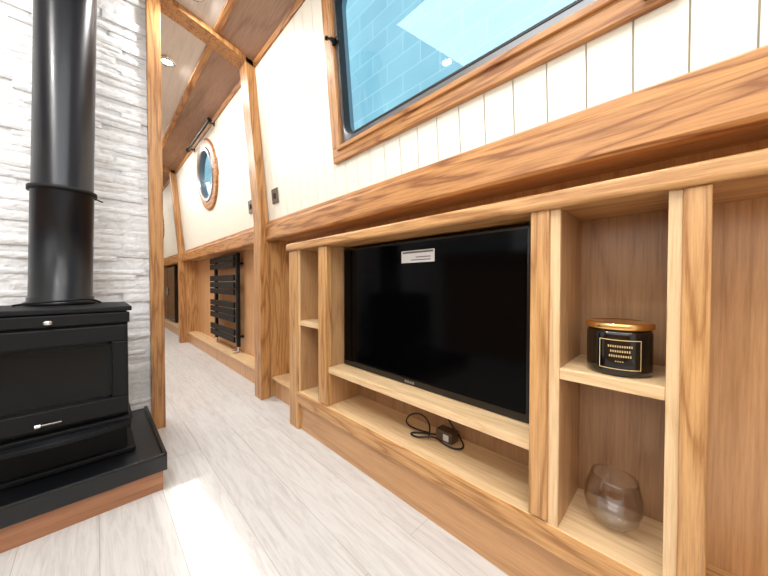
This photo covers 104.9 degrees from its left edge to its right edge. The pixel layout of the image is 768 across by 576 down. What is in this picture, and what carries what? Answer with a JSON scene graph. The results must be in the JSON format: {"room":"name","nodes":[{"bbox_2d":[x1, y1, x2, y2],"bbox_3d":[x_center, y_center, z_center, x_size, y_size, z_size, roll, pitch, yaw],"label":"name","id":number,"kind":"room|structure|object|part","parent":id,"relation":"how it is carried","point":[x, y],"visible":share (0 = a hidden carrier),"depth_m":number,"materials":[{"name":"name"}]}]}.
{"room":"ship interior","nodes":[
{"label":"ship interior","id":0,"kind":"room"},
{"bbox_2d":[0,0,150,412],"bbox_3d":[-1.561,-0.365,0.933,1.284,2.078,0.026,-1,1,-44],"label":"stone wall","id":1,"kind":"structure","parent":0,"point":[121,231],"depth_m":1.28,"materials":[{"name":"white stone"}]},
{"bbox_2d":[161,0,295,186],"bbox_3d":[-1.905,-1.368,1.750,1.640,0.205,8.800,-1,1,-44],"label":"ceiling","id":2,"kind":"structure","parent":0,"point":[250,24],"depth_m":1.74,"materials":[{"name":"brown wood"}]},
{"bbox_2d":[161,54,175,67],"bbox_3d":[-1.317,-1.379,1.793,0.092,0.020,0.092,-1,1,-44],"label":"recessed light","id":3,"kind":"object","parent":2,"relation":"in","point":[166,61],"visible":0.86,"depth_m":1.79,"materials":[{"name":"silver metal"}]},
{"bbox_2d":[162,0,236,148],"bbox_3d":[-1.483,-1.350,2.163,0.030,0.024,8.800,-1,1,-44],"label":"trim","id":4,"kind":"structure","parent":2,"relation":"attached to","point":[229,5],"depth_m":1.79,"materials":[{"name":"brown wood"}]},
{"bbox_2d":[0,327,508,575],"bbox_3d":[-1.908,0.684,1.782,2.150,0.050,8.900,-1,1,-44],"label":"floor","id":5,"kind":"structure","parent":0,"point":[246,491],"depth_m":0.86,"materials":[{"name":"grey wood"}]},
{"bbox_2d":[0,406,166,553],"bbox_3d":[-1.190,0.612,0.894,0.795,0.125,0.528,-1,1,-44],"label":"hearth","id":6,"kind":"object","parent":5,"relation":"on","point":[30,511],"visible":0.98,"depth_m":0.86,"materials":[{"name":"black stone"}]},
{"bbox_2d":[0,0,135,490],"bbox_3d":[-1.071,-0.410,0.972,0.347,1.930,0.407,-1,1,-44],"label":"wood-burning stove","id":7,"kind":"object","parent":6,"relation":"on","point":[64,383],"visible":1,"depth_m":0.98,"materials":[{"name":"black metal"}]},
{"bbox_3d":[-0.979,0.266,0.877,0.251,0.182,0.008,-1,1,-44],"label":"door glass","id":8,"kind":"part","parent":7,"relation":"part of","materials":[{"name":"black glass"}]},
{"bbox_3d":[-0.971,0.267,0.878,0.315,0.291,0.022,-1,1,-44],"label":"door","id":9,"kind":"part","parent":7,"relation":"part of","materials":[{"name":"black metal"}]},
{"bbox_3d":[-0.974,0.098,0.879,0.327,0.034,0.024,-1,1,-44],"label":"air panel","id":10,"kind":"part","parent":7,"relation":"part of","materials":[{"name":"black metal"}]},
{"bbox_3d":[-1.081,0.067,0.986,0.341,0.015,0.329,-1,1,-44],"label":"plate","id":11,"kind":"part","parent":7,"relation":"part of","materials":[{"name":"black metal"}]},
{"bbox_2d":[286,148,767,575],"bbox_3d":[0.491,0.241,0.597,0.207,0.877,2.560,-1,1,-44],"label":"media cabinet","id":12,"kind":"object","parent":5,"relation":"on","point":[638,246],"visible":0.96,"depth_m":0.66,"materials":[{"name":"brown wood"}]},
{"bbox_2d":[406,413,463,449],"bbox_3d":[0.157,0.402,0.980,0.100,0.180,0.236,-1,1,-44],"label":"power adapter","id":13,"kind":"object","parent":12,"relation":"on","point":[449,435],"visible":0.94,"depth_m":0.95,"materials":[{"name":"black plastic"}]},
{"bbox_2d":[344,225,530,422],"bbox_3d":[0.116,0.085,1.010,0.073,0.488,0.754,-1,1,-44],"label":"television","id":14,"kind":"object","parent":12,"relation":"in","point":[448,316],"visible":0.94,"depth_m":0.88,"materials":[{"name":"black plastic"}]},
{"bbox_3d":[0.151,0.185,1.082,0.013,0.712,1.370,-1,1,-44],"label":"panel","id":15,"kind":"part","parent":12,"relation":"part of","materials":[{"name":"brown wood"}]},
{"bbox_2d":[286,148,767,251],"bbox_3d":[0.491,-0.180,0.589,0.206,0.035,2.560,-1,1,-44],"label":"countertop","id":16,"kind":"structure","parent":12,"relation":"on","point":[743,176],"depth_m":0.58,"materials":[{"name":"brown wood"}]},
{"bbox_2d":[584,464,643,532],"bbox_3d":[0.481,0.444,0.621,0.100,0.106,0.100,-1,1,-44],"label":"glass","id":17,"kind":"object","parent":12,"relation":"on","point":[637,525],"visible":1,"depth_m":0.59,"materials":[{"name":"clear glass"}]},
{"bbox_2d":[586,318,655,377],"bbox_3d":[0.468,0.115,0.589,0.109,0.100,0.109,-1,1,-44],"label":"candle","id":18,"kind":"object","parent":12,"relation":"on","point":[619,347],"visible":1,"depth_m":0.55,"materials":[{"name":"black glass"}]},
{"bbox_3d":[0.468,0.072,0.588,0.109,0.014,0.109,-1,1,-44],"label":"lid","id":19,"kind":"part","parent":18,"relation":"part of","materials":[{"name":"gold metal"}]},
{"bbox_2d":[163,0,767,575],"bbox_3d":[-1.266,-0.343,2.394,0.230,1.983,8.800,-1,1,-44],"label":"wall","id":20,"kind":"structure","parent":0,"point":[677,38],"depth_m":0.66,"materials":[{"name":"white paint"}]},
{"bbox_2d":[164,266,178,322],"bbox_3d":[-3.294,0.081,4.544,0.090,0.800,1.100,-1,1,-44],"label":"cupboard","id":21,"kind":"object","parent":20,"relation":"attached to","point":[170,273],"visible":0.84,"depth_m":4.31,"materials":[{"name":"brown wood"}]},
{"bbox_2d":[186,117,214,152],"bbox_3d":[-1.538,-1.258,2.462,0.066,0.038,0.724,-1,1,-44],"label":"rail","id":22,"kind":"object","parent":20,"relation":"attached to","point":[208,120],"visible":0.99,"depth_m":2.37,"materials":[{"name":"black metal"}]},
{"bbox_2d":[197,138,218,209],"bbox_3d":[-1.494,-0.957,2.509,0.093,0.580,0.580,-1,1,-44],"label":"ring","id":23,"kind":"object","parent":20,"relation":"attached to","point":[205,142],"visible":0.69,"depth_m":2.36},
{"bbox_2d":[197,147,212,201],"bbox_3d":[-1.498,-0.957,2.506,0.090,0.446,0.444,-1,1,-44],"label":"metal ring","id":24,"kind":"object","parent":23,"relation":"attached to","point":[204,151],"visible":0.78,"depth_m":2.58,"materials":[{"name":"silver metal"}]},
{"bbox_2d":[210,253,243,353],"bbox_3d":[-1.424,0.118,2.639,0.085,0.809,0.720,-1,1,-44],"label":"towel radiator","id":25,"kind":"object","parent":20,"relation":"attached to","point":[216,326],"visible":1,"depth_m":2.52,"materials":[{"name":"black metal"}]},
{"bbox_2d":[163,0,304,190],"bbox_3d":[-1.346,-1.282,2.299,0.017,0.038,8.800,-1,1,-44],"label":"trim","id":26,"kind":"structure","parent":20,"relation":"attached to","point":[298,3],"depth_m":1.64,"materials":[{"name":"brown wood"}]},
{"bbox_2d":[248,200,252,213],"bbox_3d":[-0.866,-0.527,1.914,0.017,0.080,0.070,-1,1,-44],"label":"light switch","id":27,"kind":"object","parent":20,"relation":"attached to","point":[250,201],"visible":0.77,"depth_m":1.91,"materials":[{"name":"brown plastic"}]},
{"bbox_2d":[271,187,278,203],"bbox_3d":[-0.614,-0.518,1.658,0.017,0.080,0.070,-1,1,-44],"label":"light switch","id":28,"kind":"object","parent":20,"relation":"attached to","point":[275,199],"visible":1,"depth_m":1.65,"materials":[{"name":"brown plastic"}]},
{"bbox_2d":[164,317,734,575],"bbox_3d":[-1.239,0.583,2.437,0.115,0.130,8.800,-1,1,-44],"label":"baseboard","id":29,"kind":"structure","parent":20,"relation":"attached to","point":[242,363],"depth_m":2.29,"materials":[{"name":"brown wood"}]},
{"bbox_2d":[164,45,767,266],"bbox_3d":[-1.292,-0.345,2.368,0.044,0.116,8.800,-1,1,-44],"label":"trim","id":30,"kind":"structure","parent":20,"relation":"attached to","point":[729,96],"depth_m":0.62,"materials":[{"name":"brown wood"}]},
{"bbox_2d":[321,0,673,164],"bbox_3d":[0.141,-0.858,0.850,0.116,0.696,1.028,-1,1,-44],"label":"window","id":31,"kind":"structure","parent":20,"relation":"in","point":[586,21],"depth_m":0.77,"materials":[{"name":"brown wood"}]},
{"bbox_2d":[325,35,338,45],"bbox_3d":[-0.200,-0.955,1.130,0.039,0.029,0.049,-1,1,-44],"label":"latch","id":32,"kind":"object","parent":31,"relation":"attached to","point":[333,40],"visible":1,"depth_m":1.13,"materials":[{"name":"black metal"}]},
{"bbox_2d":[334,0,582,133],"bbox_3d":[0.136,-0.857,0.842,0.081,0.548,0.854,-1,1,-44],"label":"seal","id":33,"kind":"object","parent":31,"relation":"attached to","point":[337,3],"visible":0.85,"depth_m":1.12,"materials":[{"name":"black rubber"}]},
{"bbox_3d":[0.147,-0.859,0.852,0.105,0.621,0.930,-1,1,-44],"label":"aluminium frame","id":34,"kind":"part","parent":31,"relation":"part of","materials":[{"name":"grey metal"}]},
{"label":"outside","id":35,"kind":"structure","parent":0,"visible":0},
{"bbox_3d":[-0.688,1.578,3.553,2.050,0.100,22.000,-1,1,-44],"label":"ground","id":36,"kind":"structure","parent":35,"visible":0},
{"bbox_2d":[205,0,575,194],"bbox_3d":[0.080,-2.384,4.236,0.100,8.000,22.000,-1,1,-44],"label":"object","id":37,"kind":"structure","parent":36,"relation":"on","point":[398,49],"depth_m":3.82,"materials":[{"name":"blue glass"}]},
{"bbox_3d":[-3.180,-0.390,2.583,1.300,2.070,0.030,-1,1,-44],"label":"wall partition","id":38,"kind":"structure","parent":0,"visible":0},
{"bbox_2d":[163,166,197,342],"bbox_3d":[-2.473,-0.400,3.276,0.684,2.064,0.090,-1,1,-44],"label":"trim","id":39,"kind":"structure","parent":38,"relation":"attached to","point":[187,271],"depth_m":3.39,"materials":[{"name":"brown wood"}]},
{"bbox_3d":[-1.586,-0.362,0.956,1.300,2.070,0.045,-1,1,-44],"label":"wall","id":40,"kind":"structure","parent":0,"visible":0},
{"bbox_2d":[145,0,288,428],"bbox_3d":[-0.869,-0.371,1.634,0.690,2.065,0.100,-1,1,-44],"label":"trim","id":41,"kind":"structure","parent":40,"relation":"attached to","point":[271,259],"depth_m":1.64,"materials":[{"name":"brown wood"}]}
]}

